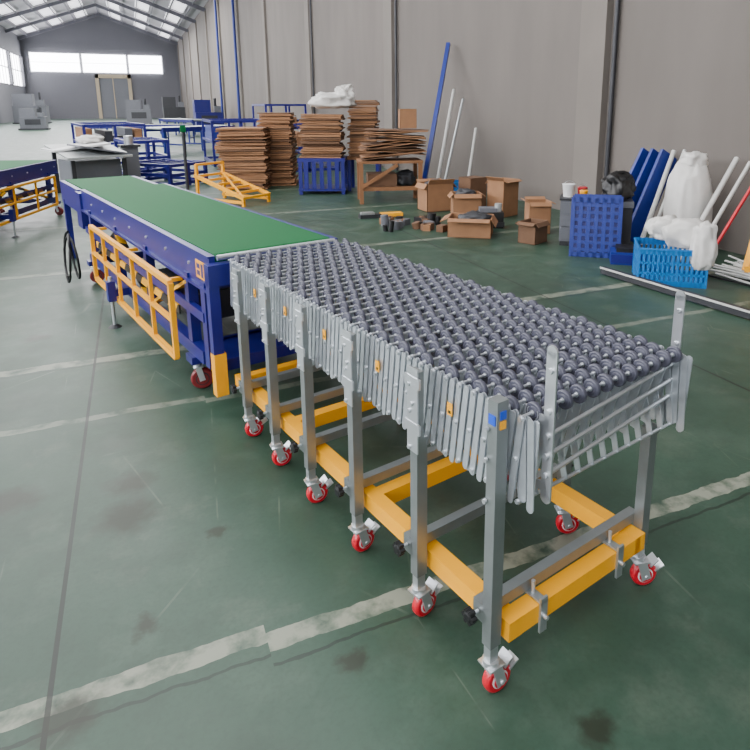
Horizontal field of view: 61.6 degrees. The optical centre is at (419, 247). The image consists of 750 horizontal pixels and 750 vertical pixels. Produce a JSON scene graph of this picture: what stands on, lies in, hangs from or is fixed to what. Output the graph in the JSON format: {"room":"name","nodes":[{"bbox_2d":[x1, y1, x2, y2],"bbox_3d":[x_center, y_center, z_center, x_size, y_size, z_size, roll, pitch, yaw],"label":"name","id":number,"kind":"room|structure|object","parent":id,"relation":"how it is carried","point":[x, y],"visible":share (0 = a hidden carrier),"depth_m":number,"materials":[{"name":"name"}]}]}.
{"room":"factory floor","nodes":[
{"label":"factory floor","id":0,"kind":"room"},
{"bbox_2d":[0,25,26,123],"bbox_3d":[-23.700,-9.060,26.909,0.350,8.700,89.000,-6,14,-24],"label":"wall","id":1,"kind":"structure","parent":0,"point":[9,42],"depth_m":58.20,"materials":[{"name":"grey paint"}]},
{"bbox_2d":[0,49,22,85],"bbox_3d":[-23.759,-9.591,26.761,0.120,3.000,89.000,-6,14,-24],"label":"window","id":2,"kind":"structure","parent":1,"relation":"in","point":[4,72],"depth_m":58.39,"materials":[{"name":"white glass"}]},
{"bbox_2d":[19,16,181,118],"bbox_3d":[-34.916,-20.128,69.366,15.500,11.400,0.230,-6,14,-24],"label":"wall","id":3,"kind":"structure","parent":0,"point":[68,95],"depth_m":68.83,"materials":[{"name":"grey paint"}]},
{"bbox_2d":[28,51,162,73],"bbox_3d":[-35.320,-20.274,68.881,13.080,2.100,0.180,-6,14,-24],"label":"window","id":4,"kind":"structure","parent":3,"relation":"in","point":[50,62],"depth_m":68.71,"materials":[{"name":"white glass"}]},
{"bbox_2d":[95,74,132,118],"bbox_3d":[-34.125,-16.927,70.170,3.600,4.800,0.250,-6,14,-24],"label":"door","id":5,"kind":"structure","parent":3,"relation":"in","point":[112,90],"depth_m":70.10,"materials":[{"name":"beige paint"}]},
{"bbox_2d":[0,0,208,44],"bbox_3d":[-17.638,-15.489,31.176,16.100,3.302,94.200,-6,14,-24],"label":"ceiling","id":6,"kind":"structure","parent":0,"point":[169,19],"depth_m":57.78,"materials":[{"name":"metal"}]},
{"bbox_2d":[0,118,749,749],"bbox_3d":[-16.568,-5.487,31.027,15.500,0.100,89.000,-6,14,-24],"label":"floor","id":7,"kind":"structure","parent":0,"point":[166,583],"depth_m":2.14,"materials":[{"name":"green paint"}]},
{"bbox_2d":[11,92,51,123],"bbox_3d":[-32.349,-11.645,52.137,2.600,2.520,2.200,-6,14,-24],"label":"machine","id":8,"kind":"object","parent":7,"relation":"on","point":[18,100],"visible":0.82,"depth_m":51.40,"materials":[{"name":"grey metal"}]},
{"bbox_2d":[0,160,63,237],"bbox_3d":[-5.183,-0.453,7.025,1.100,0.760,3.600,-2,13,-8],"label":"conveyor","id":9,"kind":"object","parent":7,"relation":"on","point":[12,172],"visible":1,"depth_m":7.89,"materials":[{"name":"blue metal"}]},
{"bbox_2d":[18,107,50,129],"bbox_3d":[-23.942,-8.022,38.850,1.600,1.365,1.400,-6,14,-24],"label":"machine","id":10,"kind":"object","parent":7,"relation":"on","point":[29,119],"visible":0.99,"depth_m":38.40,"materials":[{"name":"grey metal"}]},
{"bbox_2d":[40,135,132,192],"bbox_3d":[-5.723,-1.425,10.788,1.049,0.980,1.375,-12,18,-43],"label":"metal table","id":11,"kind":"object","parent":7,"relation":"on","point":[91,157],"visible":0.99,"depth_m":10.57,"materials":[{"name":"grey metal"}]},
{"bbox_2d":[71,122,146,163],"bbox_3d":[-8.366,-2.835,16.861,1.460,1.030,2.460,-9,15,-33],"label":"rack","id":12,"kind":"object","parent":7,"relation":"on","point":[118,130],"visible":0.55,"depth_m":16.23,"materials":[{"name":"metal"}]},
{"bbox_2d":[117,135,140,177],"bbox_3d":[-5.381,-1.608,11.659,0.340,0.950,0.340,-9,15,-33],"label":"pedestal","id":13,"kind":"object","parent":7,"relation":"on","point":[133,164],"visible":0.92,"depth_m":11.55,"materials":[{"name":"grey plastic"}]},
{"bbox_2d":[125,99,153,123],"bbox_3d":[-22.498,-10.914,50.113,2.000,1.995,2.200,-6,14,-24],"label":"machine","id":14,"kind":"object","parent":7,"relation":"on","point":[134,113],"visible":0.91,"depth_m":49.36,"materials":[{"name":"grey metal"}]},
{"bbox_2d":[86,124,194,143],"bbox_3d":[-11.079,-4.508,24.809,4.000,0.758,1.060,-2,13,-9],"label":"conveyor","id":15,"kind":"object","parent":7,"relation":"on","point":[147,125],"visible":0.44,"depth_m":24.47,"materials":[{"name":"blue metal"}]},
{"bbox_2d":[114,137,170,176],"bbox_3d":[-6.118,-2.012,13.813,0.860,0.780,1.460,-9,15,-33],"label":"steel frame","id":16,"kind":"object","parent":7,"relation":"on","point":[147,140],"visible":0.57,"depth_m":13.42,"materials":[{"name":"paint"}]},
{"bbox_2d":[139,159,207,185],"bbox_3d":[-4.931,-1.473,12.236,1.160,0.430,0.960,6,14,25],"label":"steel frame","id":17,"kind":"object","parent":7,"relation":"on","point":[167,166],"visible":0.64,"depth_m":12.08,"materials":[{"name":"paint"}]},
{"bbox_2d":[162,96,185,121],"bbox_3d":[-22.233,-12.558,56.613,2.000,2.310,2.200,-6,14,-24],"label":"machine","id":18,"kind":"object","parent":7,"relation":"on","point":[170,110],"visible":0.88,"depth_m":55.84,"materials":[{"name":"grey metal"}]},
{"bbox_2d":[159,118,200,135],"bbox_3d":[-12.060,-6.230,32.246,1.060,0.808,4.000,-12,18,-43],"label":"conveyor","id":19,"kind":"object","parent":7,"relation":"on","point":[184,120],"visible":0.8,"depth_m":31.96,"materials":[{"name":"blue metal"}]},
{"bbox_2d":[179,125,188,189],"bbox_3d":[-3.601,-1.274,9.633,0.228,1.200,0.240,-6,14,-24],"label":"barrier post","id":20,"kind":"object","parent":7,"relation":"on","point":[182,127],"visible":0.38,"depth_m":9.58,"materials":[{"name":"grey metal"}]},
{"bbox_2d":[146,125,234,152],"bbox_3d":[-7.741,-3.732,21.291,0.960,0.808,3.000,8,15,30],"label":"conveyor","id":21,"kind":"object","parent":7,"relation":"on","point":[163,129],"visible":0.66,"depth_m":20.60,"materials":[{"name":"blue metal"}]},
{"bbox_2d":[60,176,342,397],"bbox_3d":[-2.009,0.017,4.863,1.085,0.804,4.260,-10,16,-37],"label":"conveyor","id":22,"kind":"object","parent":7,"relation":"on","point":[193,235],"visible":0.77,"depth_m":3.67,"materials":[{"name":"blue paint"}]},
{"bbox_2d":[192,98,222,124],"bbox_3d":[-12.633,-7.950,37.352,1.700,1.890,1.800,-6,14,-24],"label":"machine","id":23,"kind":"object","parent":7,"relation":"on","point":[201,108],"visible":0.76,"depth_m":36.73,"materials":[{"name":"blue paint"}]},
{"bbox_2d":[201,118,259,166],"bbox_3d":[-4.923,-2.864,16.761,1.460,1.130,2.260,-6,14,-24],"label":"rack","id":24,"kind":"object","parent":7,"relation":"on","point":[211,135],"visible":0.41,"depth_m":16.05,"materials":[{"name":"metal"}]},
{"bbox_2d":[194,161,270,206],"bbox_3d":[-2.958,-1.025,9.875,1.014,0.608,0.610,7,14,27],"label":"cart","id":25,"kind":"object","parent":7,"relation":"on","point":[227,191],"visible":0.97,"depth_m":9.85,"materials":[{"name":"paint"}]},
{"bbox_2d":[215,127,272,189],"bbox_3d":[-3.216,-1.656,11.518,0.955,1.105,0.788,-1,13,-4],"label":"stack","id":26,"kind":"object","parent":7,"relation":"on","point":[244,151],"visible":0.84,"depth_m":11.21,"materials":[{"name":"brown cardboard"}]},
{"bbox_2d":[256,112,298,185],"bbox_3d":[-2.737,-1.927,12.140,0.696,1.362,0.886,-1,13,-4],"label":"stack","id":27,"kind":"object","parent":7,"relation":"on","point":[283,159],"visible":0.78,"depth_m":11.80,"materials":[{"name":"brown cardboard"}]},
{"bbox_2d":[252,104,306,153],"bbox_3d":[-4.517,-3.831,20.105,1.260,1.530,2.260,-6,14,-24],"label":"rack","id":28,"kind":"object","parent":7,"relation":"on","point":[253,105],"visible":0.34,"depth_m":19.22,"materials":[{"name":"metal"}]},
{"bbox_2d":[257,124,340,172],"bbox_3d":[-2.974,-2.450,15.170,1.460,1.030,2.260,-6,14,-24],"label":"rack","id":29,"kind":"object","parent":7,"relation":"on","point":[298,139],"visible":0.09,"depth_m":14.30,"materials":[{"name":"paint"}]},
{"bbox_2d":[296,114,347,194],"bbox_3d":[-1.695,-1.648,10.933,0.811,1.351,0.692,-1,13,-2],"label":"stack","id":30,"kind":"object","parent":7,"relation":"on","point":[322,135],"visible":1,"depth_m":10.65,"materials":[{"name":"brown cardboard"}]},
{"bbox_2d":[308,84,356,108],"bbox_3d":[-1.508,-2.620,10.809,0.832,0.421,0.610,-1,13,-4],"label":"bundle","id":31,"kind":"object","parent":30,"relation":"on","point":[343,97],"visible":1,"depth_m":10.64,"materials":[{"name":"white plastic"}]},
{"bbox_2d":[347,100,381,190],"bbox_3d":[-1.001,-1.844,11.270,0.575,1.583,0.676,0,13,1],"label":"stack","id":32,"kind":"object","parent":7,"relation":"on","point":[362,118],"visible":0.7,"depth_m":10.96,"materials":[{"name":"brown cardboard"}]},
{"bbox_2d":[358,211,402,218],"bbox_3d":[-0.537,-0.462,8.592,0.600,0.080,0.130,-4,14,-19],"label":"bracket","id":33,"kind":"object","parent":7,"relation":"on","point":[370,214],"visible":0.93,"depth_m":8.52,"materials":[{"name":"grey metal"}]},
{"bbox_2d":[356,158,422,203],"bbox_3d":[-0.490,-1.077,9.985,1.000,0.660,0.615,-2,13,-9],"label":"wooden workbench","id":34,"kind":"object","parent":7,"relation":"on","point":[405,179],"visible":0.99,"depth_m":9.77,"materials":[{"name":"brown wood"}]},
{"bbox_2d":[358,128,428,160],"bbox_3d":[-0.398,-1.647,9.908,1.157,0.464,0.756,-2,13,-9],"label":"flattened cardboard","id":35,"kind":"object","parent":34,"relation":"on","point":[395,142],"visible":1,"depth_m":9.69,"materials":[{"name":"brown cardboard"}]},
{"bbox_2d":[398,109,416,128],"bbox_3d":[-0.202,-2.056,9.960,0.260,0.300,0.260,-2,13,-9],"label":"cardboard box","id":36,"kind":"object","parent":35,"relation":"on","point":[407,118],"visible":1,"depth_m":9.84,"materials":[{"name":"brown cardboard"}]},
{"bbox_2d":[379,212,447,232],"bbox_3d":[-0.095,-0.333,7.900,0.826,0.161,0.786,-1,13,-4],"label":"metal parts","id":37,"kind":"object","parent":7,"relation":"on","point":[427,222],"visible":0.98,"depth_m":7.83,"materials":[{"name":"metal"}]},
{"bbox_2d":[415,178,456,212],"bbox_3d":[0.223,-0.793,9.166,0.530,0.470,0.476,-6,14,-24],"label":"cardboard box","id":38,"kind":"object","parent":7,"relation":"on","point":[432,192],"visible":1,"depth_m":9.01,"materials":[{"name":"brown cardboard"}]},
{"bbox_2d":[423,42,449,178],"bbox_3d":[0.271,-2.274,10.804,0.070,2.615,2.206,3,13,13],"label":"tube","id":39,"kind":"object","parent":7,"relation":"on","point":[447,48],"visible":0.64,"depth_m":10.80,"materials":[{"name":"blue paint"},{"name":"steel"}]},
{"bbox_2d":[454,180,458,190],"bbox_3d":[0.470,-1.036,10.785,0.528,0.224,0.388,-1,13,-4],"label":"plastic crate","id":40,"kind":"object","parent":7,"relation":"on","point":[455,181],"visible":0.02,"depth_m":10.61,"materials":[{"name":"blue plastic"}]},
{"bbox_2d":[228,238,692,692],"bbox_3d":[-0.076,0.486,2.409,0.783,0.980,1.970,-9,16,-36],"label":"conveyor","id":41,"kind":"object","parent":7,"relation":"on","point":[504,379],"visible":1,"depth_m":1.89,"materials":[{"name":"metal"}]},
{"bbox_2d":[447,188,485,212],"bbox_3d":[0.632,-0.612,8.527,0.498,0.402,0.405,-1,13,-4],"label":"cardboard box","id":42,"kind":"object","parent":7,"relation":"on","point":[465,200],"visible":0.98,"depth_m":8.39,"materials":[{"name":"brown cardboard"}]},
{"bbox_2d":[440,210,497,238],"bbox_3d":[0.581,-0.294,7.399,0.650,0.282,0.559,2,13,10],"label":"cardboard box","id":43,"kind":"object","parent":7,"relation":"on","point":[472,224],"visible":1,"depth_m":7.25,"materials":[{"name":"brown cardboard"}]},
{"bbox_2d":[467,128,476,175],"bbox_3d":[0.875,-1.494,10.756,0.050,1.098,0.819,4,13,15],"label":"pipe","id":44,"kind":"object","parent":7,"relation":"on","point":[475,129],"visible":0.6,"depth_m":10.80,"materials":[{"name":"white plastic"}]},
{"bbox_2d":[458,176,486,205],"bbox_3d":[0.795,-0.857,9.514,0.320,0.440,0.280,-9,16,-35],"label":"cardboard box","id":45,"kind":"object","parent":7,"relation":"on","point":[477,183],"visible":0.43,"depth_m":9.40,"materials":[{"name":"brown cardboard"}]},
{"bbox_2d":[477,203,503,228],"bbox_3d":[0.880,-0.411,7.872,0.340,0.300,0.210,0,13,1],"label":"motor","id":46,"kind":"object","parent":7,"relation":"on","point":[496,210],"visible":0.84,"depth_m":7.79,"materials":[{"name":"grey metal"}]},
{"bbox_2d":[485,176,521,217],"bbox_3d":[1.161,-0.727,8.691,0.394,0.552,0.462,12,18,42],"label":"cardboard box","id":47,"kind":"object","parent":7,"relation":"on","point":[503,190],"visible":0.81,"depth_m":8.58,"materials":[{"name":"brown cardboard"}]},
{"bbox_2d":[515,218,549,244],"bbox_3d":[1.252,-0.185,7.011,0.304,0.243,0.344,11,17,39],"label":"cardboard box","id":48,"kind":"object","parent":7,"relation":"on","point":[531,231],"visible":1,"depth_m":6.93,"materials":[{"name":"brown cardboard"}]},
{"bbox_2d":[521,196,555,233],"bbox_3d":[1.413,-0.393,7.548,0.374,0.410,0.340,-1,13,-4],"label":"cardboard box","id":49,"kind":"object","parent":7,"relation":"on","point":[536,207],"visible":0.78,"depth_m":7.42,"materials":[{"name":"brown cardboard"}]},
{"bbox_2d":[559,194,571,245],"bbox_3d":[1.727,-0.305,6.915,0.380,0.520,0.350,3,13,13],"label":"base cabinet","id":50,"kind":"object","parent":7,"relation":"on","point":[565,205],"visible":0.24,"depth_m":6.79,"materials":[{"name":"grey metal"}]},
{"bbox_2d":[563,181,575,196],"bbox_3d":[1.631,-0.650,6.864,0.153,0.175,0.151,-6,14,-24],"label":"plastic bucket","id":51,"kind":"object","parent":50,"relation":"on","point":[568,188],"visible":0.99,"depth_m":6.82,"materials":[{"name":"plastic"}]},
{"bbox_2d":[577,185,587,193],"bbox_3d":[1.789,-0.635,6.907,0.121,0.126,0.119,-6,14,-24],"label":"plastic bucket","id":52,"kind":"object","parent":50,"relation":"on","point":[580,187],"visible":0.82,"depth_m":6.87,"materials":[{"name":"plastic"}]},
{"bbox_2d":[579,189,587,193],"bbox_3d":[1.771,-0.593,6.784,0.100,0.100,0.097,-6,14,-24],"label":"plastic bucket","id":53,"kind":"object","parent":50,"relation":"on","point":[581,191],"visible":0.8,"depth_m":6.75,"materials":[{"name":"yellow paint"}]},
{"bbox_2d":[569,196,623,257],"bbox_3d":[1.771,-0.212,6.319,0.500,0.614,0.124,3,13,13],"label":"pallet","id":54,"kind":"object","parent":7,"relation":"on","point":[596,221],"visible":0.91,"depth_m":6.31,"materials":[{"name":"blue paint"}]},
{"bbox_2d":[573,194,623,198],"bbox_3d":[1.812,-0.240,6.444,0.500,0.614,0.124,3,13,13],"label":"pallet","id":55,"kind":"object","parent":7,"relation":"on","point":[575,194],"visible":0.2,"depth_m":6.41,"materials":[{"name":"blue paint"}]},
{"bbox_2d":[621,199,633,243],"bbox_3d":[2.091,-0.258,6.705,0.320,0.520,0.320,3,13,13],"label":"storage box","id":56,"kind":"object","parent":7,"relation":"on","point":[628,204],"visible":0.25,"depth_m":6.53,"materials":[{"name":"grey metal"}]},
{"bbox_2d":[601,170,635,200],"bbox_3d":[2.124,-0.666,6.619,0.431,0.295,0.308,-6,14,-24],"label":"bag","id":57,"kind":"object","parent":56,"relation":"on","point":[622,183],"visible":0.78,"depth_m":6.52,"materials":[{"name":"plastic"}]},
{"bbox_2d":[609,244,654,266],"bbox_3d":[2.089,0.067,6.091,0.460,0.160,0.250,3,13,13],"label":"plastic tray","id":58,"kind":"object","parent":7,"relation":"on","point":[621,254],"visible":0.48,"depth_m":6.02,"materials":[{"name":"paint"}]},
{"bbox_2d":[629,148,676,242],"bbox_3d":[2.475,-0.580,7.086,0.881,1.072,0.310,-8,15,-33],"label":"panel","id":59,"kind":"object","parent":7,"relation":"on","point":[647,170],"visible":0.55,"depth_m":7.03,"materials":[{"name":"blue paint"},{"name":"steel"}]},
{"bbox_2d":[640,149,685,244],"bbox_3d":[2.663,-0.558,6.864,0.655,1.021,0.186,-12,17,-42],"label":"conduit","id":60,"kind":"object","parent":7,"relation":"on","point":[673,152],"visible":0.64,"depth_m":6.89,"materials":[{"name":"white plastic"}]},
{"bbox_2d":[632,237,707,288],"bbox_3d":[2.175,0.122,5.481,0.568,0.324,0.448,3,13,13],"label":"plastic crate","id":61,"kind":"object","parent":7,"relation":"on","point":[661,272],"visible":0.68,"depth_m":5.30,"materials":[{"name":"blue plastic"}]},
{"bbox_2d":[644,214,717,270],"bbox_3d":[2.228,-0.063,5.379,0.560,0.419,0.451,3,13,13],"label":"plastic bag","id":62,"kind":"object","parent":61,"relation":"in","point":[694,234],"visible":1,"depth_m":5.26,"materials":[{"name":"white plastic"}]},
{"bbox_2d":[600,266,749,318],"bbox_3d":[2.065,0.356,4.999,0.068,0.062,1.652,-7,15,-29],"label":"channel","id":63,"kind":"object","parent":7,"relation":"on","point":[714,303],"visible":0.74,"depth_m":4.99,"materials":[{"name":"grey metal"}]},
{"bbox_2d":[663,151,712,249],"bbox_3d":[2.786,-0.488,6.496,0.488,1.026,0.448,-6,14,-24],"label":"woven sack","id":64,"kind":"object","parent":7,"relation":"on","point":[688,192],"visible":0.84,"depth_m":6.31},
{"bbox_2d":[680,157,749,261],"bbox_3d":[2.891,-0.377,6.152,0.784,0.990,0.187,-7,15,-30],"label":"conduit","id":65,"kind":"object","parent":7,"relation":"on","point":[735,160],"visible":0.58,"depth_m":6.18,"materials":[{"name":"white plastic"}]},
{"bbox_2d":[708,255,749,286],"bbox_3d":[3.049,0.305,5.159,0.803,0.100,1.747,-3,13,-15],"label":"bundle","id":66,"kind":"object","parent":7,"relation":"on","point":[736,271],"visible":0.79,"depth_m":5.52,"materials":[{"name":"white plastic"}]},
{"bbox_2d":[742,241,749,272],"bbox_3d":[3.146,-0.353,5.484,0.316,1.078,0.781,11,17,40],"label":"frame","id":67,"kind":"object","parent":66,"relation":"on","point":[746,265],"visible":1,"depth_m":5.42,"materials":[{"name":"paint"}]},
{"bbox_2d":[717,187,749,244],"bbox_3d":[3.026,-0.371,5.965,0.698,1.047,0.032,-4,14,-19],"label":"steel pole","id":68,"kind":"object","parent":7,"relation":"on","point":[747,193],"visible":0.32,"depth_m":5.95,"materials":[{"name":"red metal"}]},
{"bbox_2d":[177,0,749,254],"bbox_3d":[-9.391,-10.497,33.208,0.250,8.700,89.000,-6,14,-24],"label":"wall","id":69,"kind":"structure","parent":0,"point":[682,77],"depth_m":10.00,"materials":[{"name":"grey paint"}]},
{"bbox_2d":[177,0,613,194],"bbox_3d":[-12.545,-11.669,39.695,0.120,8.100,86.900,-6,14,-24],"label":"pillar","id":70,"kind":"structure","parent":69,"relation":"attached to","point":[596,15],"depth_m":8.39,"materials":[{"name":"metal"}]}
]}

